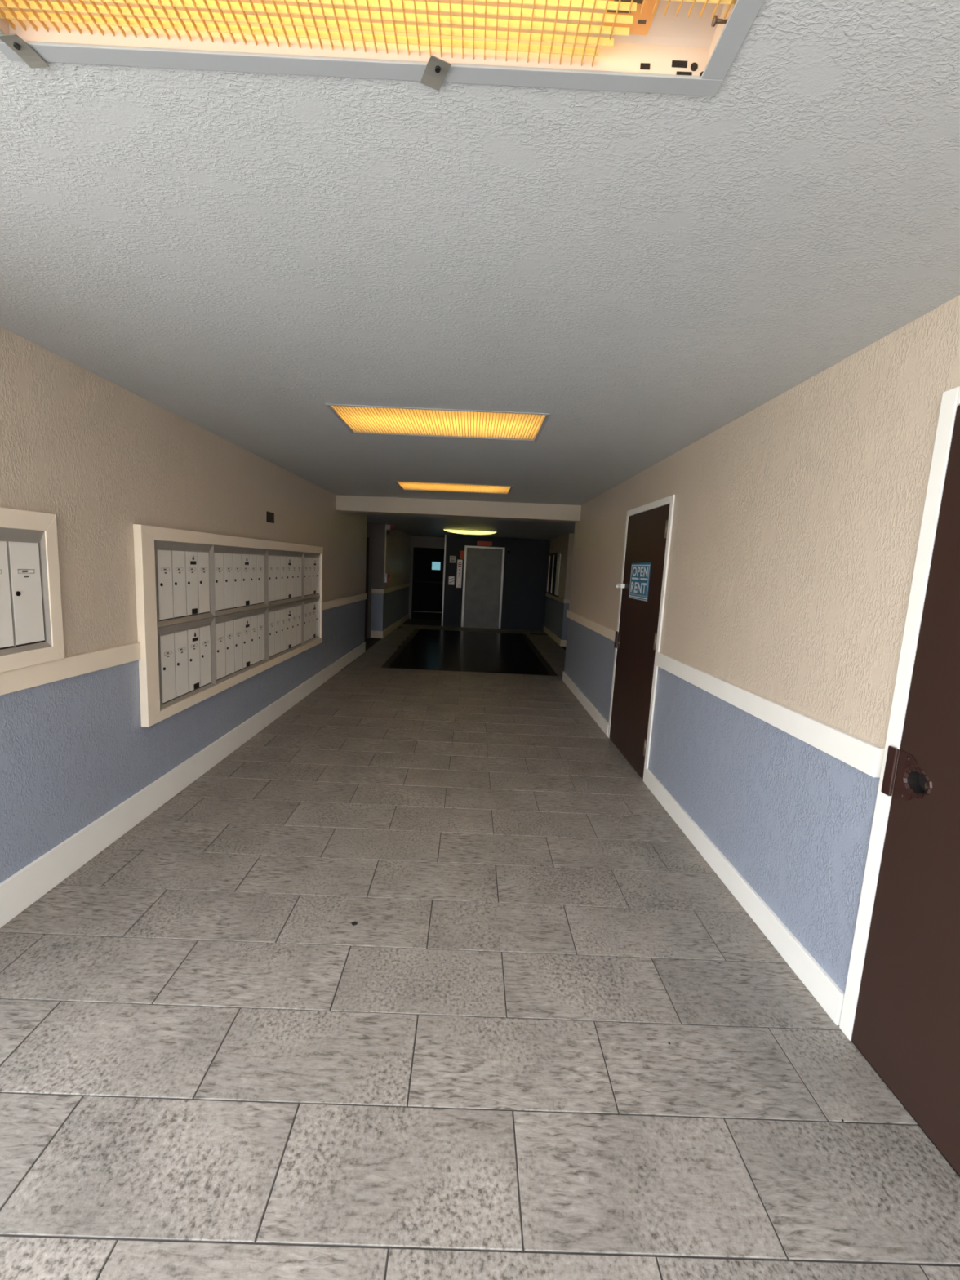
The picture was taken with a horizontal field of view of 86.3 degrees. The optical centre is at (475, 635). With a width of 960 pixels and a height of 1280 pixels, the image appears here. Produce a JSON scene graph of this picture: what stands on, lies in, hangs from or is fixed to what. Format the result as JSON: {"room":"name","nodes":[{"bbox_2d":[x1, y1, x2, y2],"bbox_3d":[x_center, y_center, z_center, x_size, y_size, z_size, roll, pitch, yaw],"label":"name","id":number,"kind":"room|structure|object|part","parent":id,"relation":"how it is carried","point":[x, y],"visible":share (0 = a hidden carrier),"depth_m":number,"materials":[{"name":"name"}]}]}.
{"room":"apartment building hallway","nodes":[
{"label":"apartment building hallway","id":0,"kind":"room"},
{"bbox_2d":[0,326,410,883],"bbox_3d":[-2.635,-0.878,7.718,1.585,2.520,13.250,3,8,0],"label":"wall","id":1,"kind":"structure","parent":0,"point":[78,446],"depth_m":2.64,"materials":[{"name":"beige paint"}]},
{"bbox_2d":[0,506,64,672],"bbox_3d":[-1.847,-0.143,1.741,0.035,0.634,1.034,3,8,0],"label":"surround","id":2,"kind":"object","parent":1,"relation":"attached to","point":[9,517],"visible":0.84,"depth_m":2.18,"materials":[{"name":"beige paint"}]},
{"bbox_2d":[0,527,52,656],"bbox_3d":[-1.850,-0.138,1.742,0.031,0.494,0.914,3,8,0],"label":"mailbox","id":3,"kind":"object","parent":2,"relation":"attached to","point":[24,607],"visible":1,"depth_m":2.08,"materials":[{"name":"metal"}]},
{"bbox_3d":[-1.846,-0.157,1.960,0.005,0.414,0.134,3,8,0],"label":"door","id":4,"kind":"part","parent":3,"relation":"part of","materials":[{"name":"grey metal"}]},
{"bbox_3d":[-1.845,-0.177,2.105,0.005,0.414,0.134,3,8,0],"label":"door","id":5,"kind":"part","parent":3,"relation":"part of","materials":[{"name":"grey metal"}]},
{"bbox_2d":[0,642,140,695],"bbox_3d":[-1.878,0.185,2.015,0.029,0.118,1.668,3,8,0],"label":"trim","id":6,"kind":"structure","parent":1,"relation":"attached to","point":[15,680],"depth_m":2.33,"materials":[{"name":"beige paint"}]},
{"bbox_2d":[0,642,365,928],"bbox_3d":[-1.911,0.687,5.029,0.027,0.178,7.505,3,8,0],"label":"baseboard","id":7,"kind":"structure","parent":1,"relation":"attached to","point":[24,887],"depth_m":2.82,"materials":[{"name":"white paint"}]},
{"bbox_2d":[133,524,323,727],"bbox_3d":[-1.842,-0.261,4.449,0.044,1.129,3.272,3,8,0],"label":"surround","id":8,"kind":"object","parent":1,"relation":"attached to","point":[144,536],"visible":0.98,"depth_m":2.93,"materials":[{"name":"beige paint"}]},
{"bbox_2d":[154,540,214,627],"bbox_3d":[-1.844,-0.338,3.244,0.029,0.500,0.677,3,8,0],"label":"mailbox","id":9,"kind":"object","parent":8,"relation":"attached to","point":[184,571],"visible":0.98,"depth_m":3.23,"materials":[{"name":"metal"}]},
{"bbox_3d":[-1.849,-0.305,3.050,0.005,0.409,0.131,3,8,0],"label":"door","id":10,"kind":"part","parent":9,"relation":"part of","materials":[{"name":"grey metal"}]},
{"bbox_3d":[-1.848,-0.324,3.192,0.005,0.409,0.131,3,8,0],"label":"door","id":11,"kind":"part","parent":9,"relation":"part of","materials":[{"name":"grey metal"}]},
{"bbox_3d":[-1.847,-0.344,3.335,0.005,0.409,0.131,3,8,0],"label":"door","id":12,"kind":"part","parent":9,"relation":"part of","materials":[{"name":"grey metal"}]},
{"bbox_3d":[-1.837,-0.475,3.331,0.002,0.022,0.066,3,8,0],"label":"black plate","id":13,"kind":"part","parent":9,"relation":"part of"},
{"bbox_3d":[-1.852,-0.162,3.375,0.003,0.034,0.062,3,8,0],"label":"black plate","id":14,"kind":"part","parent":9,"relation":"part of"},
{"bbox_3d":[-1.847,-0.363,3.477,0.005,0.409,0.131,3,8,0],"label":"door","id":15,"kind":"part","parent":9,"relation":"part of","materials":[{"name":"grey metal"}]},
{"bbox_2d":[157,617,216,710],"bbox_3d":[-1.868,0.155,3.311,0.029,0.490,0.677,3,8,0],"label":"mailbox","id":16,"kind":"object","parent":8,"relation":"attached to","point":[187,668],"visible":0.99,"depth_m":3.30,"materials":[{"name":"metal"}]},
{"bbox_3d":[-1.873,0.193,3.118,0.005,0.410,0.131,3,8,0],"label":"door","id":17,"kind":"part","parent":16,"relation":"part of","materials":[{"name":"grey metal"}]},
{"bbox_3d":[-1.873,0.174,3.260,0.005,0.410,0.131,3,8,0],"label":"door","id":18,"kind":"part","parent":16,"relation":"part of","materials":[{"name":"grey metal"}]},
{"bbox_3d":[-1.872,0.154,3.403,0.005,0.410,0.131,3,8,0],"label":"door","id":19,"kind":"part","parent":16,"relation":"part of","materials":[{"name":"grey metal"}]},
{"bbox_3d":[-1.862,0.024,3.399,0.002,0.022,0.066,3,8,0],"label":"black plate","id":20,"kind":"part","parent":16,"relation":"part of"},
{"bbox_3d":[-1.877,0.337,3.443,0.003,0.034,0.062,3,8,0],"label":"black plate","id":21,"kind":"part","parent":16,"relation":"part of","materials":[{"name":"black metal"}]},
{"bbox_3d":[-1.871,0.135,3.545,0.005,0.410,0.131,3,8,0],"label":"door","id":22,"kind":"part","parent":16,"relation":"part of","materials":[{"name":"grey metal"}]},
{"bbox_2d":[213,545,268,616],"bbox_3d":[-1.840,-0.446,4.039,0.028,0.500,0.927,3,8,0],"label":"mailbox","id":23,"kind":"object","parent":8,"relation":"attached to","point":[240,573],"visible":0.98,"depth_m":3.99,"materials":[{"name":"metal"}]},
{"bbox_3d":[-1.846,-0.391,3.684,0.005,0.409,0.129,3,8,0],"label":"door","id":24,"kind":"part","parent":23,"relation":"part of","materials":[{"name":"grey metal"}]},
{"bbox_3d":[-1.845,-0.410,3.825,0.005,0.409,0.129,3,8,0],"label":"door","id":25,"kind":"part","parent":23,"relation":"part of","materials":[{"name":"grey metal"}]},
{"bbox_3d":[-1.845,-0.429,3.965,0.005,0.409,0.129,3,8,0],"label":"door","id":26,"kind":"part","parent":23,"relation":"part of","materials":[{"name":"grey metal"}]},
{"bbox_3d":[-1.844,-0.449,4.105,0.005,0.409,0.129,3,8,0],"label":"door","id":27,"kind":"part","parent":23,"relation":"part of","materials":[{"name":"grey metal"}]},
{"bbox_3d":[-1.843,-0.468,4.246,0.005,0.409,0.129,3,8,0],"label":"door","id":28,"kind":"part","parent":23,"relation":"part of","materials":[{"name":"grey metal"}]},
{"bbox_3d":[-1.843,-0.487,4.386,0.005,0.409,0.129,3,8,0],"label":"door","id":29,"kind":"part","parent":23,"relation":"part of","materials":[{"name":"grey metal"}]},
{"bbox_2d":[214,606,268,684],"bbox_3d":[-1.865,0.047,4.106,0.028,0.490,0.927,3,8,0],"label":"mailbox","id":30,"kind":"object","parent":8,"relation":"attached to","point":[242,637],"visible":0.99,"depth_m":4.06,"materials":[{"name":"metal"}]},
{"bbox_3d":[-1.871,0.107,3.752,0.005,0.410,0.129,3,8,0],"label":"door","id":31,"kind":"part","parent":30,"relation":"part of","materials":[{"name":"grey metal"}]},
{"bbox_3d":[-1.870,0.088,3.892,0.005,0.410,0.129,3,8,0],"label":"door","id":32,"kind":"part","parent":30,"relation":"part of","materials":[{"name":"grey metal"}]},
{"bbox_3d":[-1.869,0.069,4.033,0.005,0.410,0.129,3,8,0],"label":"door","id":33,"kind":"part","parent":30,"relation":"part of","materials":[{"name":"grey metal"}]},
{"bbox_3d":[-1.869,0.050,4.173,0.005,0.410,0.129,3,8,0],"label":"door","id":34,"kind":"part","parent":30,"relation":"part of","materials":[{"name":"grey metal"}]},
{"bbox_3d":[-1.868,0.031,4.314,0.005,0.410,0.129,3,8,0],"label":"door","id":35,"kind":"part","parent":30,"relation":"part of","materials":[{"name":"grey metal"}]},
{"bbox_3d":[-1.867,0.012,4.454,0.005,0.410,0.129,3,8,0],"label":"door","id":36,"kind":"part","parent":30,"relation":"part of","materials":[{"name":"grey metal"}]},
{"bbox_2d":[267,549,304,606],"bbox_3d":[-1.836,-0.572,4.966,0.029,0.500,0.945,3,8,0],"label":"mailbox","id":37,"kind":"object","parent":8,"relation":"attached to","point":[286,569],"visible":0.99,"depth_m":4.94,"materials":[{"name":"metal"}]},
{"bbox_3d":[-1.841,-0.518,4.615,0.005,0.409,0.131,3,8,0],"label":"door","id":38,"kind":"part","parent":37,"relation":"part of","materials":[{"name":"grey metal"}]},
{"bbox_3d":[-1.841,-0.537,4.758,0.005,0.409,0.131,3,8,0],"label":"door","id":39,"kind":"part","parent":37,"relation":"part of","materials":[{"name":"grey metal"}]},
{"bbox_3d":[-1.840,-0.556,4.900,0.005,0.409,0.131,3,8,0],"label":"door","id":40,"kind":"part","parent":37,"relation":"part of","materials":[{"name":"grey metal"}]},
{"bbox_3d":[-1.839,-0.576,5.043,0.005,0.409,0.131,3,8,0],"label":"door","id":41,"kind":"part","parent":37,"relation":"part of","materials":[{"name":"grey metal"}]},
{"bbox_3d":[-1.839,-0.595,5.186,0.005,0.409,0.131,3,8,0],"label":"door","id":42,"kind":"part","parent":37,"relation":"part of","materials":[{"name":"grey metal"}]},
{"bbox_3d":[-1.838,-0.615,5.328,0.005,0.409,0.131,3,8,0],"label":"door","id":43,"kind":"part","parent":37,"relation":"part of","materials":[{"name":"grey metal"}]},
{"bbox_2d":[268,600,304,661],"bbox_3d":[-1.861,-0.079,5.033,0.029,0.490,0.945,3,8,0],"label":"mailbox","id":44,"kind":"object","parent":8,"relation":"attached to","point":[286,620],"visible":0.98,"depth_m":5.01,"materials":[{"name":"metal"}]},
{"bbox_3d":[-1.866,-0.019,4.683,0.005,0.410,0.131,3,8,0],"label":"door","id":45,"kind":"part","parent":44,"relation":"part of","materials":[{"name":"grey metal"}]},
{"bbox_3d":[-1.865,-0.039,4.825,0.005,0.410,0.131,3,8,0],"label":"door","id":46,"kind":"part","parent":44,"relation":"part of","materials":[{"name":"grey metal"}]},
{"bbox_3d":[-1.865,-0.058,4.968,0.005,0.410,0.131,3,8,0],"label":"door","id":47,"kind":"part","parent":44,"relation":"part of","materials":[{"name":"grey metal"}]},
{"bbox_3d":[-1.864,-0.078,5.111,0.005,0.410,0.131,3,8,0],"label":"door","id":48,"kind":"part","parent":44,"relation":"part of","materials":[{"name":"grey metal"}]},
{"bbox_3d":[-1.864,-0.097,5.253,0.005,0.410,0.131,3,8,0],"label":"door","id":49,"kind":"part","parent":44,"relation":"part of","materials":[{"name":"grey metal"}]},
{"bbox_3d":[-1.863,-0.116,5.396,0.005,0.410,0.131,3,8,0],"label":"door","id":50,"kind":"part","parent":44,"relation":"part of","materials":[{"name":"grey metal"}]},
{"bbox_2d":[303,596,319,644],"bbox_3d":[-1.857,-0.183,5.799,0.028,0.490,0.601,3,8,0],"label":"mailbox","id":51,"kind":"object","parent":8,"relation":"attached to","point":[312,606],"visible":1,"depth_m":5.80,"materials":[{"name":"metal"}]},
{"bbox_3d":[-1.862,-0.145,5.608,0.005,0.410,0.128,3,8,0],"label":"door","id":52,"kind":"part","parent":51,"relation":"part of","materials":[{"name":"grey metal"}]},
{"bbox_3d":[-1.861,-0.164,5.747,0.005,0.410,0.128,3,8,0],"label":"door","id":53,"kind":"part","parent":51,"relation":"part of","materials":[{"name":"grey metal"}]},
{"bbox_3d":[-1.861,-0.183,5.887,0.005,0.410,0.128,3,8,0],"label":"door","id":54,"kind":"part","parent":51,"relation":"part of","materials":[{"name":"grey metal"}]},
{"bbox_3d":[-1.860,-0.202,6.026,0.005,0.410,0.128,3,8,0],"label":"door","id":55,"kind":"part","parent":51,"relation":"part of","materials":[{"name":"grey metal"}]},
{"bbox_2d":[304,552,320,599],"bbox_3d":[-1.833,-0.676,5.732,0.028,0.500,0.601,3,8,0],"label":"mailbox","id":56,"kind":"object","parent":8,"relation":"attached to","point":[312,560],"visible":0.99,"depth_m":5.74,"materials":[{"name":"metal"}]},
{"bbox_3d":[-1.837,-0.643,5.540,0.005,0.409,0.128,3,8,0],"label":"door","id":57,"kind":"part","parent":56,"relation":"part of","materials":[{"name":"grey metal"}]},
{"bbox_3d":[-1.837,-0.662,5.680,0.005,0.409,0.128,3,8,0],"label":"door","id":58,"kind":"part","parent":56,"relation":"part of","materials":[{"name":"grey metal"}]},
{"bbox_3d":[-1.836,-0.681,5.819,0.005,0.409,0.128,3,8,0],"label":"door","id":59,"kind":"part","parent":56,"relation":"part of","materials":[{"name":"grey metal"}]},
{"bbox_3d":[-1.835,-0.700,5.958,0.005,0.409,0.128,3,8,0],"label":"door","id":60,"kind":"part","parent":56,"relation":"part of","materials":[{"name":"grey metal"}]},
{"bbox_2d":[266,511,274,523],"bbox_3d":[-1.822,-1.051,4.545,0.008,0.090,0.155,3,8,0],"label":"wall plaque","id":61,"kind":"object","parent":1,"relation":"attached to","point":[269,516],"visible":1,"depth_m":4.53,"materials":[{"name":"black plastic"}]},
{"bbox_2d":[322,593,366,609],"bbox_3d":[-1.855,-0.506,7.362,0.029,0.120,2.568,3,8,0],"label":"trim","id":62,"kind":"structure","parent":1,"relation":"attached to","point":[336,602],"depth_m":7.12,"materials":[{"name":"beige paint"}]},
{"bbox_2d":[364,533,373,637],"bbox_3d":[-2.553,-1.004,10.234,0.948,2.060,0.027,3,8,0],"label":"door","id":63,"kind":"structure","parent":1,"relation":"in","point":[369,537],"depth_m":10.22,"materials":[{"name":"beige paint"}]},
{"bbox_2d":[370,630,383,638],"bbox_3d":[-1.999,-0.028,10.376,0.251,0.145,0.026,3,8,0],"label":"baseboard","id":64,"kind":"structure","parent":1,"relation":"attached to","point":[377,634],"depth_m":10.36,"materials":[{"name":"beige paint"}]},
{"bbox_2d":[371,588,384,594],"bbox_3d":[-1.955,-0.892,10.257,0.253,0.090,0.028,3,8,0],"label":"trim","id":65,"kind":"structure","parent":1,"relation":"attached to","point":[373,590],"depth_m":10.24,"materials":[{"name":"beige paint"}]},
{"bbox_2d":[384,524,386,573],"bbox_3d":[-1.793,-1.727,10.188,0.019,0.978,0.019,3,8,0],"label":"conduit","id":66,"kind":"object","parent":1,"relation":"attached to","point":[385,524],"visible":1,"depth_m":10.18,"materials":[{"name":"white metal"}]},
{"bbox_2d":[384,573,390,582],"bbox_3d":[-1.785,-1.168,10.357,0.094,0.197,0.095,3,8,0],"label":"station","id":67,"kind":"object","parent":1,"relation":"attached to","point":[387,578],"visible":0.99,"depth_m":10.32,"materials":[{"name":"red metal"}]},
{"bbox_2d":[386,524,395,529],"bbox_3d":[-1.697,-2.166,10.223,0.168,0.097,0.070,3,8,0],"label":"fire alarm","id":68,"kind":"object","parent":1,"relation":"attached to","point":[388,526],"visible":0.95,"depth_m":10.19,"materials":[{"name":"red plastic"}]},
{"bbox_2d":[382,613,408,638],"bbox_3d":[-1.877,-0.285,12.303,0.026,0.145,3.916,3,8,0],"label":"baseboard","id":69,"kind":"structure","parent":1,"relation":"attached to","point":[396,624],"depth_m":11.82,"materials":[{"name":"beige paint"}]},
{"bbox_2d":[382,582,409,593],"bbox_3d":[-1.834,-1.148,12.185,0.030,0.090,3.918,3,8,0],"label":"trim","id":70,"kind":"structure","parent":1,"relation":"attached to","point":[399,587],"depth_m":11.75,"materials":[{"name":"beige paint"}]},
{"bbox_2d":[408,535,444,618],"bbox_3d":[-0.113,-1.498,13.673,4.400,2.450,1.500,3,8,-1],"label":"wall","id":71,"kind":"structure","parent":0,"point":[417,541],"depth_m":13.98,"materials":[{"name":"beige paint"}]},
{"bbox_2d":[411,546,444,620],"bbox_3d":[-1.304,-1.429,14.125,0.880,1.964,0.095,3,8,-1],"label":"door","id":72,"kind":"structure","parent":71,"relation":"in","point":[428,562],"depth_m":14.13,"materials":[{"name":"black metal"}]},
{"bbox_3d":[-1.347,-0.568,14.246,0.800,0.195,0.006,3,8,-1],"label":"kick plate","id":73,"kind":"part","parent":72,"relation":"part of","materials":[{"name":"black metal"}]},
{"bbox_3d":[-1.083,-1.925,14.086,0.232,0.217,0.008,3,8,-1],"label":"pane","id":74,"kind":"part","parent":72,"relation":"part of","materials":[{"name":"teal glass"}]},
{"bbox_2d":[363,513,574,539],"bbox_3d":[-0.036,-2.247,10.634,6.800,0.100,7.520,3,8,-1],"label":"ceiling","id":75,"kind":"structure","parent":0,"point":[420,526],"depth_m":9.59,"materials":[{"name":"grey paint"}]},
{"bbox_2d":[443,528,496,534],"bbox_3d":[-0.117,-2.183,10.803,1.110,0.079,0.200,3,8,-1],"label":"ceiling light","id":76,"kind":"object","parent":75,"relation":"attached to","point":[460,531],"visible":1,"depth_m":10.72,"materials":[{"name":"yellow plastic"}]},
{"bbox_3d":[-0.115,-2.216,10.799,1.110,0.011,0.200,3,8,-1],"label":"plate","id":77,"kind":"part","parent":76,"relation":"part of","materials":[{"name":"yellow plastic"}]},
{"bbox_2d":[0,618,959,1279],"bbox_3d":[-0.124,0.627,6.998,6.800,0.060,15.500,3,8,-1],"label":"floor","id":78,"kind":"structure","parent":0,"point":[208,1071],"depth_m":1.67,"materials":[{"name":"tile"}]},
{"bbox_2d":[351,920,357,925],"bbox_3d":[-0.518,1.230,2.190,0.025,0.004,0.024,-2,9,-31],"label":"chewing gum","id":79,"kind":"object","parent":78,"relation":"on","point":[355,922],"visible":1,"depth_m":2.19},
{"bbox_2d":[0,0,959,505],"bbox_3d":[-0.230,-1.242,2.872,3.700,0.035,7.630,3,8,-1],"label":"ceiling","id":80,"kind":"structure","parent":0,"point":[243,255],"depth_m":1.33,"materials":[{"name":"grey paint"}]},
{"bbox_2d":[0,0,764,96],"bbox_3d":[-0.188,-0.975,0.580,1.224,0.118,0.632,2,8,-1],"label":"ceiling light","id":81,"kind":"object","parent":80,"relation":"attached to","point":[689,47],"visible":1,"depth_m":0.85,"materials":[{"name":"grey paint"}]},
{"bbox_2d":[607,0,646,23],"bbox_3d":[0.247,-1.008,0.819,0.068,0.016,0.034,2,8,-1],"label":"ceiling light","id":82,"kind":"object","parent":81,"relation":"on","point":[637,18],"depth_m":0.83,"materials":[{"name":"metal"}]},
{"bbox_2d":[324,404,550,441],"bbox_3d":[-0.202,-1.318,3.059,1.218,0.109,0.610,2,8,-1],"label":"ceiling light","id":83,"kind":"object","parent":80,"relation":"attached to","point":[362,420],"visible":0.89,"depth_m":3.04,"materials":[{"name":"grey paint"}]},
{"bbox_2d":[394,480,513,494],"bbox_3d":[-0.224,-1.660,5.565,1.222,0.109,0.620,2,8,-1],"label":"ceiling light","id":84,"kind":"object","parent":80,"relation":"attached to","point":[406,486],"visible":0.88,"depth_m":5.59,"materials":[{"name":"grey paint"}]},
{"bbox_2d":[336,495,581,523],"bbox_3d":[-0.243,-1.709,6.769,3.255,0.284,0.320,3,8,-1],"label":"ceiling beam","id":85,"kind":"structure","parent":80,"relation":"attached to","point":[344,504],"depth_m":6.62,"materials":[{"name":"white paint"}]},
{"bbox_2d":[443,534,550,631],"bbox_3d":[0.535,-1.415,13.562,2.700,2.320,1.550,3,8,-1],"label":"wall","id":86,"kind":"structure","parent":0,"point":[526,566],"depth_m":12.79,"materials":[{"name":"blue paint"}]},
{"bbox_2d":[441,534,446,626],"bbox_3d":[-0.791,-1.375,12.788,0.042,2.279,0.036,3,8,-1],"label":"trim","id":87,"kind":"structure","parent":86,"relation":"attached to","point":[445,544],"depth_m":12.77,"materials":[{"name":"metal"}]},
{"bbox_2d":[448,576,454,584],"bbox_3d":[-0.602,-1.383,12.772,0.143,0.217,0.007,3,8,-1],"label":"plate","id":88,"kind":"object","parent":86,"relation":"attached to","point":[451,579],"visible":1,"depth_m":12.77,"materials":[{"name":"silver metal"}]},
{"bbox_2d":[449,555,456,563],"bbox_3d":[-0.565,-1.897,12.702,0.158,0.170,0.006,3,8,-1],"label":"plate","id":89,"kind":"object","parent":86,"relation":"attached to","point":[452,558],"visible":1,"depth_m":12.70,"materials":[{"name":"white paper"}]},
{"bbox_2d":[456,560,462,587],"bbox_3d":[-0.404,-1.546,12.746,0.129,0.692,0.018,3,8,-1],"label":"panel","id":90,"kind":"object","parent":86,"relation":"attached to","point":[459,575],"visible":1,"depth_m":12.74,"materials":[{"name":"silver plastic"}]},
{"bbox_2d":[460,551,464,559],"bbox_3d":[-0.331,-2.007,12.688,0.092,0.202,0.008,3,8,-1],"label":"notice sign","id":91,"kind":"object","parent":86,"relation":"attached to","point":[462,553],"visible":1,"depth_m":12.68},
{"bbox_2d":[461,545,505,628],"bbox_3d":[0.181,-1.210,12.849,1.003,2.037,0.114,3,8,-1],"label":"door","id":92,"kind":"structure","parent":86,"relation":"in","point":[483,566],"depth_m":12.87,"materials":[{"name":"metal"}]},
{"bbox_2d":[476,541,492,546],"bbox_3d":[0.225,-2.283,12.652,0.372,0.108,0.012,3,8,-1],"label":"notice sign","id":93,"kind":"object","parent":86,"relation":"attached to","point":[479,543],"visible":1,"depth_m":12.65,"materials":[{"name":"red plastic"}]},
{"bbox_2d":[544,533,574,639],"bbox_3d":[2.565,-0.932,10.009,1.495,2.520,5.950,3,8,-1],"label":"wall","id":94,"kind":"structure","parent":0,"point":[556,620],"depth_m":10.72,"materials":[{"name":"beige paint"}]},
{"bbox_2d":[546,551,561,596],"bbox_3d":[1.795,-1.431,11.868,0.039,0.958,1.760,3,8,-1],"label":"display case","id":95,"kind":"object","parent":94,"relation":"attached to","point":[553,559],"visible":1,"depth_m":11.74,"materials":[{"name":"brown wood"}]},
{"bbox_3d":[1.795,-1.472,12.216,0.004,0.886,0.560,3,8,-1],"label":"pane","id":96,"kind":"part","parent":95,"relation":"part of","materials":[{"name":"clear glass"}]},
{"bbox_3d":[1.799,-1.393,11.636,0.004,0.886,0.530,3,8,-1],"label":"pane","id":97,"kind":"part","parent":95,"relation":"part of","materials":[{"name":"clear glass"}]},
{"bbox_3d":[1.797,-1.351,11.183,0.021,0.923,0.360,3,8,-1],"label":"panel","id":98,"kind":"part","parent":95,"relation":"part of","materials":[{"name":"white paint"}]},
{"bbox_2d":[543,626,566,646],"bbox_3d":[2.439,0.015,11.729,1.411,0.130,2.496,3,8,-1],"label":"baseboard","id":99,"kind":"structure","parent":94,"relation":"attached to","point":[561,642],"depth_m":11.12,"materials":[{"name":"beige paint"}]},
{"bbox_2d":[546,592,569,603],"bbox_3d":[2.480,-0.836,11.612,1.413,0.080,2.498,3,8,-1],"label":"trim","id":100,"kind":"structure","parent":94,"relation":"attached to","point":[559,599],"depth_m":10.94,"materials":[{"name":"beige paint"}]},
{"bbox_2d":[564,294,959,993],"bbox_3d":[2.302,0.064,2.598,1.925,2.520,9.100,3,8,-1],"label":"wall","id":101,"kind":"structure","parent":0,"point":[797,521],"depth_m":2.17,"materials":[{"name":"beige paint"}]},
{"bbox_2d":[562,671,608,736],"bbox_3d":[1.257,0.730,6.061,0.026,0.125,2.436,3,8,-1],"label":"baseboard","id":102,"kind":"structure","parent":101,"relation":"attached to","point":[592,710],"depth_m":5.71,"materials":[{"name":"white paint"}]},
{"bbox_2d":[566,609,615,641],"bbox_3d":[1.298,-0.152,5.946,0.032,0.106,2.438,3,8,-1],"label":"trim","id":103,"kind":"structure","parent":101,"relation":"attached to","point":[605,631],"depth_m":5.59,"materials":[{"name":"beige paint"}]},
{"bbox_2d":[607,494,675,782],"bbox_3d":[1.371,0.019,4.198,0.157,2.146,1.065,3,8,-1],"label":"door","id":104,"kind":"structure","parent":101,"relation":"in","point":[648,529],"depth_m":4.07,"materials":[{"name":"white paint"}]},
{"bbox_2d":[615,583,625,587],"bbox_3d":[1.296,-0.449,4.593,0.059,0.042,0.115,3,8,-1],"label":"door latch","id":105,"kind":"object","parent":104,"relation":"attached to","point":[618,585],"visible":1,"depth_m":4.54,"materials":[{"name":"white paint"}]},
{"bbox_2d":[628,562,650,601],"bbox_3d":[1.329,-0.444,4.159,0.004,0.296,0.462,3,8,-1],"label":"sign","id":106,"kind":"object","parent":104,"relation":"attached to","point":[640,572],"visible":1,"depth_m":4.13,"materials":[{"name":"blue plastic"}]},
{"bbox_2d":[644,768,844,1025],"bbox_3d":[1.280,1.177,2.797,0.026,0.122,2.024,3,8,-1],"label":"baseboard","id":107,"kind":"structure","parent":101,"relation":"attached to","point":[826,992],"depth_m":2.28,"materials":[{"name":"white paint"}]},
{"bbox_2d":[655,652,884,777],"bbox_3d":[1.321,0.291,2.677,0.032,0.118,2.014,3,8,-1],"label":"trim","id":108,"kind":"structure","parent":101,"relation":"attached to","point":[864,756],"depth_m":2.13,"materials":[{"name":"white paint"}]},
{"bbox_2d":[839,386,959,1175],"bbox_3d":[1.393,0.424,1.150,0.156,2.167,1.025,3,8,-1],"label":"door","id":109,"kind":"structure","parent":101,"relation":"in","point":[900,1010],"depth_m":1.51,"materials":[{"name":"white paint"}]},
{"bbox_3d":[1.323,0.436,1.572,0.004,0.153,0.067,3,8,-1],"label":"guard plate","id":110,"kind":"part","parent":109,"relation":"part of","materials":[{"name":"brown paint"}]}
]}

